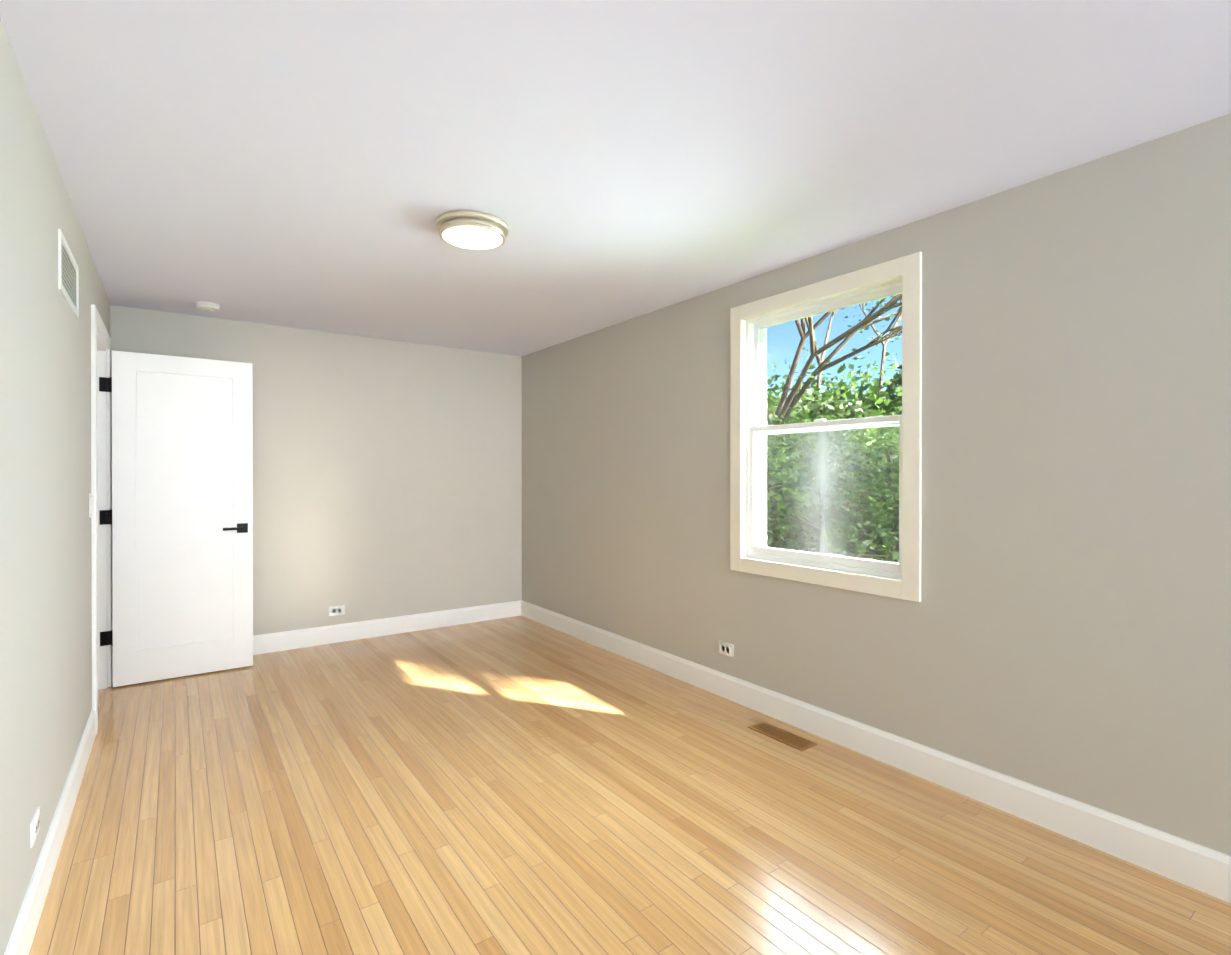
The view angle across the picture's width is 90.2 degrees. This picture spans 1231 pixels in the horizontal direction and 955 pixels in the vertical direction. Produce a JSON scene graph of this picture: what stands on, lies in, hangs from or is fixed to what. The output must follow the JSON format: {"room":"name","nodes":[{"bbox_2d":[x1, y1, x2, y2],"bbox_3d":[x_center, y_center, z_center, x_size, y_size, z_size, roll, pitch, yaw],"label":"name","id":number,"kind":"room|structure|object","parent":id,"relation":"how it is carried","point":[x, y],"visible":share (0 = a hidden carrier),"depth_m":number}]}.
{"room":"empty bedroom","nodes":[
{"label":"empty bedroom","id":0,"kind":"room"},
{"bbox_2d":[0,18,109,954],"bbox_3d":[-1.719,0.094,1.700,0.120,2.440,5.670,0,0,-36],"label":"wall","id":1,"kind":"structure","parent":0,"point":[45,556],"depth_m":1.89},
{"bbox_2d":[30,806,39,847],"bbox_3d":[-1.734,1.043,1.834,0.008,0.072,0.117,0,0,-36],"label":"electrical outlet","id":2,"kind":"object","parent":1,"relation":"attached to","point":[35,826],"visible":1,"depth_m":1.81},
{"bbox_2d":[4,708,95,954],"bbox_3d":[-1.326,1.245,1.273,0.015,0.140,4.512,0,0,-36],"label":"baseboard","id":3,"kind":"structure","parent":1,"relation":"attached to","point":[20,942],"depth_m":1.98},
{"bbox_2d":[58,229,78,317],"bbox_3d":[-2.181,-0.799,2.448,0.007,0.220,0.510,0,0,-36],"label":"air vent","id":4,"kind":"object","parent":1,"relation":"in","point":[68,277],"visible":1,"depth_m":2.42},
{"bbox_2d":[89,493,92,517],"bbox_3d":[-2.607,0.139,3.050,0.013,0.117,0.072,0,0,-36],"label":"light switch","id":5,"kind":"object","parent":1,"relation":"attached to","point":[90,505],"visible":1,"depth_m":3.03},
{"bbox_2d":[91,304,111,734],"bbox_3d":[-2.976,0.216,3.451,0.156,2.183,0.956,0,0,-36],"label":"door frame","id":6,"kind":"structure","parent":1,"relation":"attached to","point":[98,325],"depth_m":3.78},
{"bbox_2d":[99,350,252,686],"bbox_3d":[-2.836,0.255,3.998,0.814,2.080,0.143,0,0,-36],"label":"door","id":7,"kind":"structure","parent":1,"relation":"in","point":[178,516],"depth_m":3.99},
{"bbox_2d":[110,305,521,653],"bbox_3d":[-2.107,0.081,4.984,3.320,2.440,0.120,0,0,-36],"label":"wall","id":8,"kind":"structure","parent":0,"point":[387,478],"depth_m":4.98},
{"bbox_2d":[112,600,519,679],"bbox_3d":[-2.113,1.232,4.902,2.970,0.140,0.015,0,0,-36],"label":"baseboard","id":9,"kind":"structure","parent":8,"relation":"attached to","point":[308,637],"depth_m":5.01},
{"bbox_2d":[329,605,344,615],"bbox_3d":[-2.200,1.052,4.843,0.117,0.072,0.008,0,0,-36],"label":"electrical outlet","id":10,"kind":"object","parent":8,"relation":"attached to","point":[336,610],"visible":1,"depth_m":4.84},
{"bbox_2d":[0,0,1230,355],"bbox_3d":[-0.939,-1.203,2.255,4.600,0.150,5.910,0,0,-36],"label":"ceiling","id":11,"kind":"structure","parent":0,"point":[312,164],"depth_m":2.00},
{"bbox_2d":[195,302,219,311],"bbox_3d":[-2.674,-1.115,4.019,0.132,0.040,0.132,0,0,-36],"label":"smoke detector","id":12,"kind":"object","parent":11,"relation":"attached to","point":[208,306],"visible":1,"depth_m":3.98},
{"bbox_2d":[436,210,507,249],"bbox_3d":[-0.640,-1.091,2.747,0.316,0.078,0.316,0,0,-36],"label":"ceiling light","id":13,"kind":"object","parent":11,"relation":"attached to","point":[472,229],"visible":1,"depth_m":2.66},
{"bbox_2d":[29,616,1230,954],"bbox_3d":[-0.939,1.372,2.264,4.600,0.120,5.910,0,0,-36],"label":"floor","id":14,"kind":"structure","parent":0,"point":[515,786],"depth_m":2.26},
{"bbox_2d":[748,721,816,750],"bbox_3d":[0.840,1.306,3.104,0.120,0.005,0.340,0,0,-36],"label":"floor vent","id":15,"kind":"object","parent":14,"relation":"in","point":[784,736],"visible":1,"depth_m":3.09},
{"bbox_2d":[522,113,1230,855],"bbox_3d":[0.848,0.087,3.542,0.200,2.440,5.670,0,0,-36],"label":"wall","id":16,"kind":"structure","parent":0,"point":[1064,627],"depth_m":2.39},
{"bbox_2d":[719,641,733,656],"bbox_3d":[0.655,1.016,3.635,0.008,0.072,0.117,0,0,-36],"label":"electrical outlet","id":17,"kind":"object","parent":16,"relation":"attached to","point":[725,648],"visible":1,"depth_m":3.63},
{"bbox_2d":[730,252,921,601],"bbox_3d":[1.083,-0.222,3.190,0.208,1.530,1.125,0,0,-36],"label":"window","id":18,"kind":"structure","parent":16,"relation":"in","point":[758,430],"depth_m":3.14},
{"bbox_2d":[520,600,1230,902],"bbox_3d":[0.760,1.237,3.484,0.015,0.140,5.670,0,0,-36],"label":"baseboard","id":19,"kind":"structure","parent":16,"relation":"attached to","point":[1190,864],"depth_m":2.54},
{"label":"outside","id":20,"kind":"structure","parent":0,"visible":0},
{"bbox_3d":[3.421,4.344,20.380,150.000,0.200,150.000,0,0,-36],"label":"ground","id":21,"kind":"structure","parent":20,"visible":0},
{"bbox_2d":[767,294,901,562],"bbox_3d":[6.768,-3.048,9.317,18.881,14.706,35.375,0,0,-36],"label":"tree","id":22,"kind":"object","parent":21,"relation":"on","point":[847,403],"depth_m":8.10}
]}

